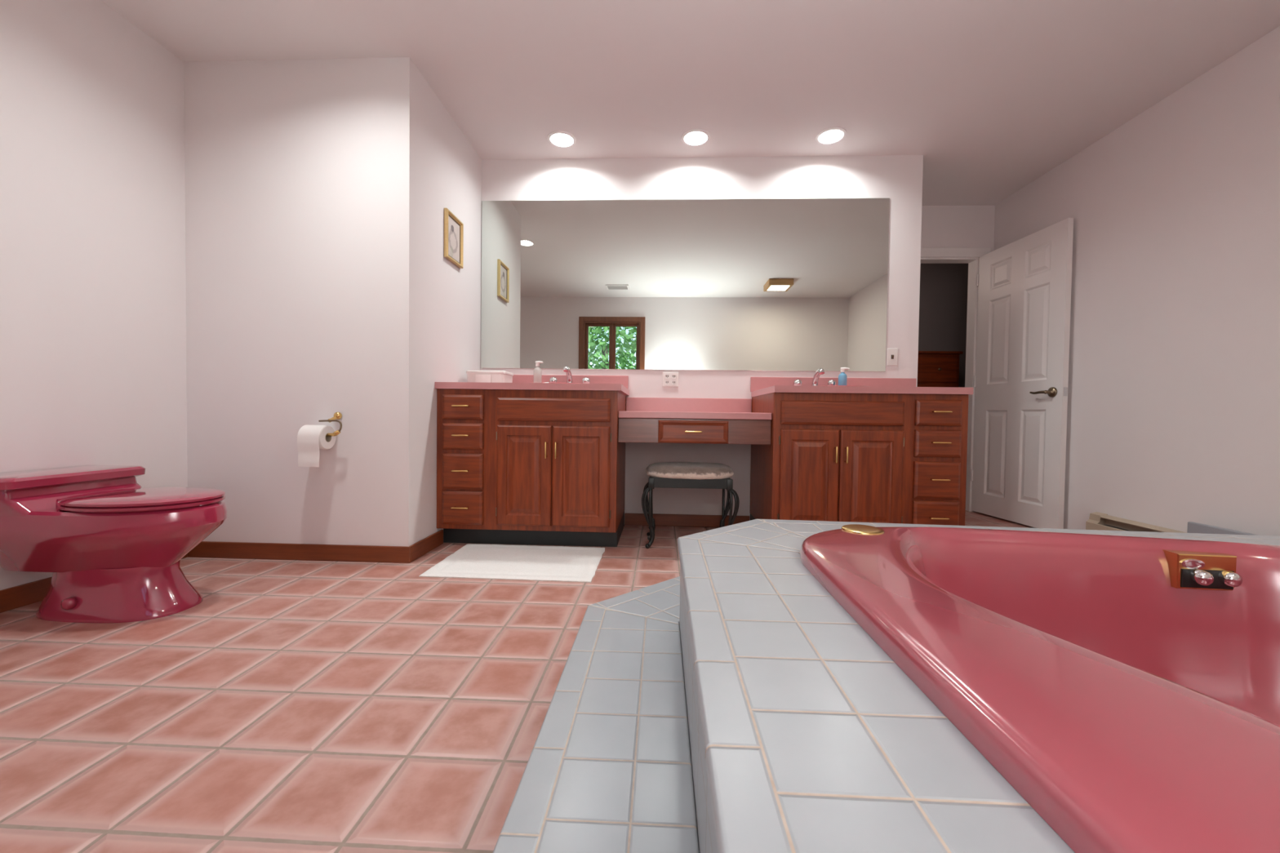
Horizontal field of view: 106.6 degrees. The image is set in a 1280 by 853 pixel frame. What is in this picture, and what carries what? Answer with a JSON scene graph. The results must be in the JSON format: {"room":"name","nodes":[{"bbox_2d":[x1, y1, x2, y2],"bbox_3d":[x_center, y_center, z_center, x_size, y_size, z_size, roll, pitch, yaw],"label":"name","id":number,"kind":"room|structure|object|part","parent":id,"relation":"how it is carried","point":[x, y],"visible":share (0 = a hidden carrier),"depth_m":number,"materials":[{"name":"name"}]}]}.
{"room":"bathroom","nodes":[
{"label":"bathroom","id":0,"kind":"room"},
{"bbox_2d":[0,0,187,590],"bbox_3d":[-2.363,-0.538,0.961,0.100,2.440,3.014,1,1,3],"label":"wall","id":1,"kind":"structure","parent":0,"point":[93,371],"depth_m":1.96,"materials":[{"name":"paint"}]},
{"bbox_2d":[0,553,187,613],"bbox_3d":[-2.322,0.643,0.989,0.012,0.080,2.782,1,1,3],"label":"baseboard","id":2,"kind":"structure","parent":1,"relation":"attached to","point":[13,597],"depth_m":1.77,"materials":[{"name":"brown wood"}]},
{"bbox_2d":[183,57,481,546],"bbox_3d":[-1.646,-0.579,3.221,1.131,2.440,1.766,1,1,3],"label":"wall","id":3,"kind":"structure","parent":0,"point":[321,283],"depth_m":2.34,"materials":[{"name":"paint"}]},
{"bbox_2d":[187,541,410,563],"bbox_3d":[-1.695,0.620,2.360,1.143,0.080,0.012,1,1,3],"label":"baseboard","id":4,"kind":"structure","parent":3,"relation":"attached to","point":[309,552],"depth_m":2.35,"materials":[{"name":"brown wood"}]},
{"bbox_2d":[318,412,342,436],"bbox_3d":[-1.499,-0.012,2.304,0.158,0.116,0.079,1,1,3],"label":"toilet paper holder","id":5,"kind":"object","parent":3,"relation":"attached to","point":[337,415],"visible":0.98,"depth_m":2.27,"materials":[{"name":"gold metal"}]},
{"bbox_2d":[297,425,336,466],"bbox_3d":[-1.542,0.090,2.276,0.110,0.194,0.122,1,1,3],"label":"toilet paper roll","id":6,"kind":"object","parent":5,"relation":"on","point":[311,439],"visible":0.98,"depth_m":2.22,"materials":[{"name":"white paper"}]},
{"bbox_3d":[-1.478,-0.001,2.276,0.113,0.063,0.012,1,1,3],"label":"arm","id":7,"kind":"part","parent":5,"relation":"part of","materials":[{"name":"brown metal"}]},
{"bbox_3d":[-1.482,-0.038,2.305,0.018,0.037,0.057,1,1,7],"label":"post","id":8,"kind":"part","parent":5,"relation":"part of","materials":[{"name":"gold metal"}]},
{"bbox_2d":[408,529,443,562],"bbox_3d":[-1.122,0.624,2.516,0.012,0.080,0.351,1,1,3],"label":"baseboard","id":9,"kind":"structure","parent":3,"relation":"attached to","point":[424,546],"depth_m":2.50,"materials":[{"name":"brown wood"}]},
{"bbox_2d":[444,208,463,268],"bbox_3d":[-1.081,-1.089,2.777,0.020,0.270,0.218,1,1,3],"label":"framed picture","id":10,"kind":"object","parent":3,"relation":"attached to","point":[453,226],"visible":1,"depth_m":2.77,"materials":[{"name":"gold metal"}]},
{"bbox_2d":[448,215,459,262],"bbox_3d":[-1.087,-1.089,2.777,0.003,0.238,0.186,1,1,3],"label":"print","id":11,"kind":"object","parent":10,"relation":"attached to","point":[453,221],"depth_m":2.78},
{"bbox_2d":[0,510,1035,852],"bbox_3d":[0.196,0.730,1.709,5.182,0.060,4.680,1,1,3],"label":"floor","id":12,"kind":"structure","parent":0,"point":[300,706],"depth_m":1.19,"materials":[{"name":"tile"}]},
{"bbox_2d":[0,465,227,622],"bbox_3d":[-1.925,0.419,1.769,0.724,0.502,0.447,1,1,3],"label":"toilet","id":13,"kind":"object","parent":12,"relation":"on","point":[113,547],"visible":1,"depth_m":1.66,"materials":[{"name":"ceramic"}]},
{"bbox_3d":[-2.136,0.256,1.774,0.297,0.102,0.417,1,1,3],"label":"tank","id":14,"kind":"part","parent":13,"relation":"part of","materials":[{"name":"ceramic"}]},
{"bbox_3d":[-2.170,0.185,1.774,0.227,0.043,0.447,1,1,3],"label":"tank lid","id":15,"kind":"part","parent":13,"relation":"part of","materials":[{"name":"ceramic"}]},
{"bbox_3d":[-1.925,0.401,1.768,0.724,0.238,0.380,1,1,3],"label":"bowl","id":16,"kind":"part","parent":13,"relation":"part of","materials":[{"name":"ceramic"}]},
{"bbox_3d":[-1.810,0.254,1.760,0.472,0.022,0.360,1,1,3],"label":"lid","id":17,"kind":"part","parent":13,"relation":"part of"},
{"bbox_3d":[-1.810,0.274,1.760,0.473,0.014,0.360,1,1,3],"label":"seat","id":18,"kind":"part","parent":13,"relation":"part of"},
{"bbox_2d":[418,543,604,582],"bbox_3d":[-0.591,0.669,2.385,0.782,0.010,0.552,1,1,3],"label":"bath mat","id":19,"kind":"object","parent":12,"relation":"on","point":[472,561],"visible":1,"depth_m":2.32,"materials":[{"name":"white fabric"}]},
{"bbox_2d":[436,388,626,546],"bbox_3d":[-0.609,0.229,2.884,0.992,0.868,0.676,1,1,3],"label":"vanity cabinet","id":20,"kind":"object","parent":12,"relation":"on","point":[514,466],"visible":0.99,"depth_m":2.58,"materials":[{"name":"brown wood"}]},
{"bbox_3d":[-0.973,0.440,2.582,0.092,0.010,0.031,1,1,3],"label":"handle","id":21,"kind":"part","parent":20,"relation":"part of","materials":[{"name":"gold metal"}]},
{"bbox_3d":[-0.970,0.240,2.577,0.092,0.010,0.031,1,1,3],"label":"handle","id":22,"kind":"part","parent":20,"relation":"part of","materials":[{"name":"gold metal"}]},
{"bbox_3d":[-0.967,0.048,2.573,0.092,0.010,0.031,1,1,3],"label":"handle","id":23,"kind":"part","parent":20,"relation":"part of","materials":[{"name":"gold metal"}]},
{"bbox_3d":[-0.965,-0.112,2.569,0.092,0.010,0.031,1,1,3],"label":"handle","id":24,"kind":"part","parent":20,"relation":"part of","materials":[{"name":"gold metal"}]},
{"bbox_3d":[-0.972,0.446,2.607,0.224,0.181,0.021,1,1,3],"label":"drawer","id":25,"kind":"part","parent":20,"relation":"part of","materials":[{"name":"brown wood"}]},
{"bbox_3d":[-0.969,0.245,2.603,0.224,0.194,0.021,1,1,3],"label":"drawer","id":26,"kind":"part","parent":20,"relation":"part of","materials":[{"name":"brown wood"}]},
{"bbox_3d":[-0.966,0.053,2.599,0.224,0.142,0.021,1,1,3],"label":"drawer","id":27,"kind":"part","parent":20,"relation":"part of","materials":[{"name":"brown wood"}]},
{"bbox_3d":[-0.964,-0.106,2.595,0.224,0.135,0.021,1,1,3],"label":"drawer","id":28,"kind":"part","parent":20,"relation":"part of","materials":[{"name":"brown wood"}]},
{"bbox_3d":[-0.629,0.266,2.589,0.298,0.546,0.019,1,1,3],"label":"door","id":29,"kind":"part","parent":20,"relation":"part of","materials":[{"name":"brown wood"}]},
{"bbox_2d":[435,374,629,395],"bbox_3d":[-0.591,-0.272,2.887,1.014,0.133,0.650,1,1,3],"label":"countertop","id":30,"kind":"structure","parent":20,"relation":"on","point":[521,382],"depth_m":2.58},
{"bbox_2d":[466,370,513,382],"bbox_3d":[-0.933,-0.295,2.973,0.246,0.092,0.188,1,1,3],"label":"storage box","id":31,"kind":"object","parent":30,"relation":"on","point":[482,376],"visible":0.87,"depth_m":2.88,"materials":[{"name":"white plastic"}]},
{"bbox_3d":[-0.932,-0.332,2.973,0.246,0.017,0.188,1,1,3],"label":"lid","id":32,"kind":"part","parent":31,"relation":"part of","materials":[{"name":"white plastic"}]},
{"bbox_2d":[533,360,543,382],"bbox_3d":[-0.628,-0.325,2.954,0.063,0.162,0.050,1,1,3],"label":"soap dispenser","id":33,"kind":"object","parent":30,"relation":"on","point":[537,371],"visible":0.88,"depth_m":2.94,"materials":[{"name":"white plastic"}]},
{"bbox_2d":[533,366,542,382],"bbox_3d":[-0.634,-0.308,2.955,0.050,0.128,0.050,1,1,3],"label":"bottle","id":34,"kind":"object","parent":33,"relation":"attached to","point":[537,371],"depth_m":2.93,"materials":[{"name":"white plastic"}]},
{"bbox_2d":[549,365,590,383],"bbox_3d":[-0.459,-0.312,3.045,0.269,0.138,0.174,1,1,3],"label":"faucet","id":35,"kind":"object","parent":30,"relation":"on","point":[569,376],"visible":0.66,"depth_m":3.08,"materials":[{"name":"silver metal"}]},
{"bbox_3d":[-0.564,-0.298,3.107,0.055,0.048,0.055,1,1,3],"label":"knob","id":36,"kind":"part","parent":35,"relation":"part of","materials":[{"name":"silver metal"}]},
{"bbox_3d":[-0.459,-0.312,3.045,0.060,0.138,0.174,1,1,3],"label":"spout","id":37,"kind":"part","parent":35,"relation":"part of","materials":[{"name":"silver metal"}]},
{"bbox_3d":[-0.350,-0.295,3.098,0.055,0.048,0.055,1,1,3],"label":"knob","id":38,"kind":"part","parent":35,"relation":"part of","materials":[{"name":"silver metal"}]},
{"bbox_3d":[-0.504,0.126,2.556,0.010,0.090,0.031,1,1,3],"label":"handle","id":39,"kind":"part","parent":20,"relation":"part of","materials":[{"name":"gold metal"}]},
{"bbox_3d":[-0.450,0.127,2.554,0.010,0.090,0.031,1,1,3],"label":"handle","id":40,"kind":"part","parent":20,"relation":"part of","materials":[{"name":"gold metal"}]},
{"bbox_3d":[-0.319,0.270,2.576,0.311,0.546,0.019,1,1,3],"label":"door","id":41,"kind":"part","parent":20,"relation":"part of","materials":[{"name":"brown wood"}]},
{"bbox_2d":[617,417,771,444],"bbox_3d":[0.306,0.020,2.859,0.829,0.134,0.618,1,1,3],"label":"makeup desk","id":42,"kind":"object","parent":20,"relation":"attached to","point":[650,430],"visible":0.98,"depth_m":2.58,"materials":[{"name":"brown wood"}]},
{"bbox_3d":[0.288,0.029,2.583,0.377,0.121,0.020,1,1,3],"label":"drawer","id":43,"kind":"part","parent":42,"relation":"part of","materials":[{"name":"brown wood"}]},
{"bbox_3d":[0.287,0.028,2.566,0.095,0.010,0.031,1,1,3],"label":"handle","id":44,"kind":"part","parent":42,"relation":"part of","materials":[{"name":"gold metal"}]},
{"bbox_2d":[617,397,772,419],"bbox_3d":[0.309,-0.115,2.876,0.829,0.134,0.598,1,1,3],"label":"countertop","id":45,"kind":"structure","parent":42,"relation":"on","point":[636,407],"depth_m":3.15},
{"bbox_2d":[641,462,739,548],"bbox_3d":[0.283,0.444,2.765,0.540,0.466,0.340,1,1,3],"label":"vanity stool","id":46,"kind":"object","parent":12,"relation":"on","point":[662,474],"visible":0.86,"depth_m":2.64,"materials":[{"name":"black metal"}]},
{"bbox_3d":[0.043,0.480,2.654,0.069,0.392,0.078,1,1,23],"label":"leg","id":47,"kind":"part","parent":46,"relation":"part of","materials":[{"name":"black metal"}]},
{"bbox_3d":[0.066,0.475,2.910,0.078,0.392,0.069,1,1,24],"label":"leg","id":48,"kind":"part","parent":46,"relation":"part of","materials":[{"name":"black metal"}]},
{"bbox_2d":[646,462,733,479],"bbox_3d":[0.285,0.250,2.761,0.500,0.079,0.306,1,1,3],"label":"cushion","id":49,"kind":"object","parent":46,"relation":"on","point":[662,470],"depth_m":2.64,"materials":[{"name":"beige fabric"}]},
{"bbox_3d":[0.522,0.482,2.879,0.068,0.392,0.078,1,1,24],"label":"leg","id":50,"kind":"part","parent":46,"relation":"part of","materials":[{"name":"black metal"}]},
{"bbox_3d":[0.511,0.487,2.633,0.069,0.392,0.078,0,1,-19],"label":"leg","id":51,"kind":"part","parent":46,"relation":"part of","materials":[{"name":"black metal"}]},
{"bbox_2d":[749,392,968,525],"bbox_3d":[1.220,0.254,2.803,1.003,0.868,0.676,1,1,3],"label":"vanity cabinet","id":52,"kind":"object","parent":12,"relation":"on","point":[879,458],"visible":0.88,"depth_m":2.50,"materials":[{"name":"brown wood"}]},
{"bbox_3d":[0.894,0.287,2.522,0.304,0.546,0.019,1,1,3],"label":"door","id":53,"kind":"part","parent":52,"relation":"part of","materials":[{"name":"brown wood"}]},
{"bbox_3d":[1.023,0.148,2.489,0.010,0.090,0.031,1,1,3],"label":"handle","id":54,"kind":"part","parent":52,"relation":"part of","materials":[{"name":"gold metal"}]},
{"bbox_3d":[1.077,0.149,2.486,0.010,0.090,0.031,1,1,3],"label":"handle","id":55,"kind":"part","parent":52,"relation":"part of","materials":[{"name":"gold metal"}]},
{"bbox_2d":[750,377,973,397],"bbox_3d":[1.245,-0.246,2.806,1.062,0.133,0.650,1,1,3],"label":"countertop","id":56,"kind":"structure","parent":52,"relation":"on","point":[759,386],"depth_m":2.50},
{"bbox_2d":[793,368,836,386],"bbox_3d":[1.109,-0.290,2.976,0.269,0.138,0.174,1,1,3],"label":"faucet","id":57,"kind":"object","parent":56,"relation":"on","point":[820,371],"visible":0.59,"depth_m":3.01,"materials":[{"name":"silver metal"}]},
{"bbox_3d":[1.005,-0.276,3.038,0.055,0.048,0.055,1,1,3],"label":"knob","id":58,"kind":"part","parent":57,"relation":"part of","materials":[{"name":"silver metal"}]},
{"bbox_3d":[1.109,-0.290,2.976,0.060,0.138,0.174,1,1,3],"label":"spout","id":59,"kind":"part","parent":57,"relation":"part of","materials":[{"name":"silver metal"}]},
{"bbox_3d":[1.218,-0.273,3.029,0.055,0.048,0.055,1,1,3],"label":"knob","id":60,"kind":"part","parent":57,"relation":"part of","materials":[{"name":"silver metal"}]},
{"bbox_2d":[817,385,855,386],"bbox_3d":[1.126,-0.151,2.785,0.480,0.153,0.380,1,1,3],"label":"sink","id":61,"kind":"object","parent":56,"relation":"in","point":[817,385],"visible":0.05,"depth_m":2.61,"materials":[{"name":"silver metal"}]},
{"bbox_2d":[838,367,849,385],"bbox_3d":[1.264,-0.293,2.961,0.063,0.148,0.050,1,1,3],"label":"soap dispenser","id":62,"kind":"object","parent":56,"relation":"on","point":[842,378],"visible":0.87,"depth_m":2.94,"materials":[{"name":"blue plastic"}]},
{"bbox_2d":[838,372,847,385],"bbox_3d":[1.258,-0.278,2.962,0.050,0.116,0.050,1,1,3],"label":"bottle","id":63,"kind":"object","parent":62,"relation":"attached to","point":[842,378],"depth_m":2.94,"materials":[{"name":"blue plastic"}]},
{"bbox_3d":[1.214,0.292,2.508,0.324,0.546,0.019,1,1,3],"label":"door","id":64,"kind":"part","parent":52,"relation":"part of","materials":[{"name":"brown wood"}]},
{"bbox_3d":[1.549,0.481,2.496,0.232,0.181,0.021,1,1,3],"label":"drawer","id":65,"kind":"part","parent":52,"relation":"part of","materials":[{"name":"brown wood"}]},
{"bbox_3d":[1.552,0.281,2.492,0.232,0.194,0.021,1,1,3],"label":"drawer","id":66,"kind":"part","parent":52,"relation":"part of","materials":[{"name":"brown wood"}]},
{"bbox_3d":[1.554,0.089,2.488,0.232,0.142,0.021,1,1,3],"label":"drawer","id":67,"kind":"part","parent":52,"relation":"part of","materials":[{"name":"brown wood"}]},
{"bbox_3d":[1.556,-0.071,2.484,0.232,0.135,0.021,1,1,3],"label":"drawer","id":68,"kind":"part","parent":52,"relation":"part of","materials":[{"name":"brown wood"}]},
{"bbox_3d":[1.548,0.476,2.470,0.092,0.010,0.031,1,1,3],"label":"handle","id":69,"kind":"part","parent":52,"relation":"part of","materials":[{"name":"gold metal"}]},
{"bbox_3d":[1.550,0.275,2.466,0.092,0.010,0.031,1,1,3],"label":"handle","id":70,"kind":"part","parent":52,"relation":"part of","materials":[{"name":"gold metal"}]},
{"bbox_3d":[1.553,0.083,2.462,0.092,0.010,0.031,1,1,3],"label":"handle","id":71,"kind":"part","parent":52,"relation":"part of","materials":[{"name":"gold metal"}]},
{"bbox_3d":[1.555,-0.076,2.458,0.092,0.010,0.031,1,1,3],"label":"handle","id":72,"kind":"part","parent":52,"relation":"part of","materials":[{"name":"gold metal"}]},
{"bbox_2d":[493,519,1279,852],"bbox_3d":[1.232,0.524,0.540,2.814,0.431,2.203,1,1,3],"label":"platform","id":73,"kind":"object","parent":12,"relation":"on","point":[731,703],"visible":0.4,"depth_m":0.59,"materials":[{"name":"grey tile"}]},
{"bbox_2d":[800,524,1279,852],"bbox_3d":[0.924,0.488,0.376,1.240,0.442,1.656,1,1,3],"label":"bathtub","id":74,"kind":"object","parent":73,"relation":"in","point":[1126,688],"visible":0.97,"depth_m":0.60,"materials":[{"name":"ceramic"}]},
{"bbox_3d":[1.233,0.317,1.058,0.114,0.076,0.047,1,1,7],"label":"control plate","id":75,"kind":"part","parent":74,"relation":"part of","materials":[{"name":"gold metal"}]},
{"bbox_3d":[1.209,0.325,1.024,0.032,0.032,0.026,1,1,3],"label":"knob","id":76,"kind":"part","parent":74,"relation":"part of","materials":[{"name":"silver metal"}]},
{"bbox_3d":[1.263,0.326,1.018,0.032,0.032,0.026,1,1,3],"label":"knob","id":77,"kind":"part","parent":74,"relation":"part of","materials":[{"name":"silver metal"}]},
{"bbox_2d":[1186,521,1259,535],"bbox_3d":[2.627,0.595,1.949,0.024,0.262,0.700,1,1,3],"label":"tiled ledge","id":78,"kind":"object","parent":12,"relation":"on","point":[1193,527],"visible":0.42,"depth_m":2.20,"materials":[{"name":"grey tile"}]},
{"bbox_2d":[101,0,1279,205],"bbox_3d":[0.229,-1.750,1.654,5.182,0.020,4.680,1,1,3],"label":"ceiling","id":79,"kind":"structure","parent":0,"point":[993,96],"depth_m":2.29,"materials":[{"name":"paint"}]},
{"bbox_2d":[546,130,576,147],"bbox_3d":[-0.483,-1.802,2.952,0.179,0.061,0.179,1,1,3],"label":"recessed light","id":80,"kind":"object","parent":79,"relation":"in","point":[560,139],"visible":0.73,"depth_m":3.00,"materials":[{"name":"white glass"}]},
{"bbox_2d":[680,128,710,146],"bbox_3d":[0.341,-1.791,2.916,0.179,0.061,0.179,1,1,3],"label":"recessed light","id":81,"kind":"object","parent":79,"relation":"in","point":[694,137],"visible":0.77,"depth_m":2.96,"materials":[{"name":"white glass"}]},
{"bbox_2d":[815,127,847,145],"bbox_3d":[1.153,-1.779,2.880,0.179,0.061,0.179,1,1,3],"label":"recessed light","id":82,"kind":"object","parent":79,"relation":"in","point":[831,135],"visible":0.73,"depth_m":2.92,"materials":[{"name":"white glass"}]},
{"bbox_2d":[480,155,923,520],"bbox_3d":[0.384,-0.560,3.590,2.893,2.440,0.850,1,1,3],"label":"wall","id":83,"kind":"structure","parent":0,"point":[897,178],"depth_m":3.15,"materials":[{"name":"paint"}]},
{"bbox_2d":[512,374,628,389],"bbox_3d":[-0.580,-0.297,3.202,1.006,0.097,0.018,1,1,3],"label":"backsplash","id":84,"kind":"structure","parent":83,"relation":"attached to","point":[624,380],"depth_m":3.18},
{"bbox_2d":[662,372,679,386],"bbox_3d":[0.203,-0.312,3.174,0.108,0.098,0.009,1,1,3],"label":"wall outlet","id":85,"kind":"object","parent":83,"relation":"attached to","point":[669,379],"visible":1,"depth_m":3.17,"materials":[{"name":"white plastic"}]},
{"bbox_2d":[480,198,889,372],"bbox_3d":[0.269,-0.936,3.158,2.681,1.122,0.005,1,1,3],"label":"wall mirror","id":86,"kind":"object","parent":83,"relation":"attached to","point":[780,284],"visible":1,"depth_m":3.15,"materials":[{"name":"clear glass"}]},
{"bbox_2d":[624,513,749,527],"bbox_3d":[0.313,0.628,3.188,0.831,0.080,0.012,1,1,3],"label":"baseboard","id":87,"kind":"structure","parent":83,"relation":"attached to","point":[634,519],"depth_m":3.18,"materials":[{"name":"brown wood"}]},
{"bbox_2d":[626,397,751,413],"bbox_3d":[0.322,-0.140,3.166,0.828,0.097,0.018,1,1,3],"label":"backsplash","id":88,"kind":"structure","parent":83,"relation":"attached to","point":[633,404],"depth_m":3.16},
{"bbox_2d":[750,377,915,391],"bbox_3d":[1.260,-0.271,3.121,1.062,0.097,0.018,1,1,3],"label":"backsplash","id":89,"kind":"structure","parent":83,"relation":"attached to","point":[756,383],"depth_m":3.11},
{"bbox_2d":[886,348,897,365],"bbox_3d":[1.643,-0.453,3.101,0.068,0.112,0.020,1,1,3],"label":"light switch","id":90,"kind":"object","parent":83,"relation":"attached to","point":[891,353],"visible":1,"depth_m":3.10,"materials":[{"name":"white plastic"}]},
{"bbox_2d":[918,263,968,387],"bbox_3d":[2.856,-0.547,4.437,3.700,2.440,1.260,1,1,3],"label":"wall","id":91,"kind":"structure","parent":0,"point":[943,297],"depth_m":4.94,"materials":[{"name":"grey paint"}]},
{"bbox_2d":[920,205,995,497],"bbox_3d":[2.324,-0.541,3.880,0.958,2.440,0.100,1,1,3],"label":"wall","id":92,"kind":"structure","parent":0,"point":[942,226],"depth_m":3.80,"materials":[{"name":"paint"}]},
{"bbox_2d":[920,247,991,511],"bbox_3d":[2.311,-0.374,3.876,0.915,2.105,0.116,1,1,3],"label":"door frame","id":93,"kind":"structure","parent":92,"relation":"attached to","point":[971,255],"depth_m":3.83,"materials":[{"name":"white paint"}]},
{"bbox_2d":[971,217,1073,528],"bbox_3d":[2.675,-0.325,3.424,0.102,2.013,0.764,1,1,-3],"label":"door","id":94,"kind":"structure","parent":93,"relation":"attached to","point":[1018,473],"depth_m":3.34,"materials":[{"name":"white paint"}]},
{"bbox_3d":[2.666,-0.226,3.160,0.059,0.066,0.154,1,1,-2],"label":"lever handle","id":95,"kind":"part","parent":94,"relation":"part of","materials":[{"name":"brown metal"}]},
{"bbox_3d":[2.718,-0.223,3.047,0.025,0.056,0.002,1,1,-2],"label":"latch plate","id":96,"kind":"part","parent":94,"relation":"part of","materials":[{"name":"silver metal"}]},
{"bbox_2d":[994,26,1279,536],"bbox_3d":[2.751,-0.484,1.569,0.100,2.440,4.680,1,1,3],"label":"wall","id":97,"kind":"structure","parent":0,"point":[1173,411],"depth_m":2.42,"materials":[{"name":"paint"}]},
{"bbox_2d":[1085,511,1186,533],"bbox_3d":[2.684,0.622,2.257,0.061,0.195,1.220,1,1,3],"label":"baseboard heater","id":98,"kind":"object","parent":97,"relation":"attached to","point":[1096,521],"visible":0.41,"depth_m":2.71,"materials":[{"name":"beige metal"}]},
{"bbox_3d":[2.707,0.626,2.221,0.011,0.190,1.150,1,1,3],"label":"plate","id":99,"kind":"part","parent":98,"relation":"part of","materials":[{"name":"beige metal"}]},
{"bbox_3d":[2.840,0.703,4.465,3.500,0.060,1.060,1,1,3],"label":"floor","id":100,"kind":"structure","parent":0,"visible":0},
{"bbox_2d":[917,351,963,386],"bbox_3d":[2.647,-0.029,4.745,0.810,1.385,0.465,1,1,3],"label":"dresser","id":101,"kind":"object","parent":100,"relation":"on","point":[935,368],"visible":0.14,"depth_m":4.52,"materials":[{"name":"brown wood"}]},
{"bbox_3d":[2.642,-0.290,4.540,0.710,0.235,0.015,1,1,3],"label":"drawer","id":102,"kind":"part","parent":101,"relation":"part of","materials":[{"name":"brown wood"}]},
{"bbox_3d":[2.645,-0.542,4.534,0.710,0.235,0.015,1,1,3],"label":"drawer","id":103,"kind":"part","parent":101,"relation":"part of","materials":[{"name":"brown wood"}]}
]}

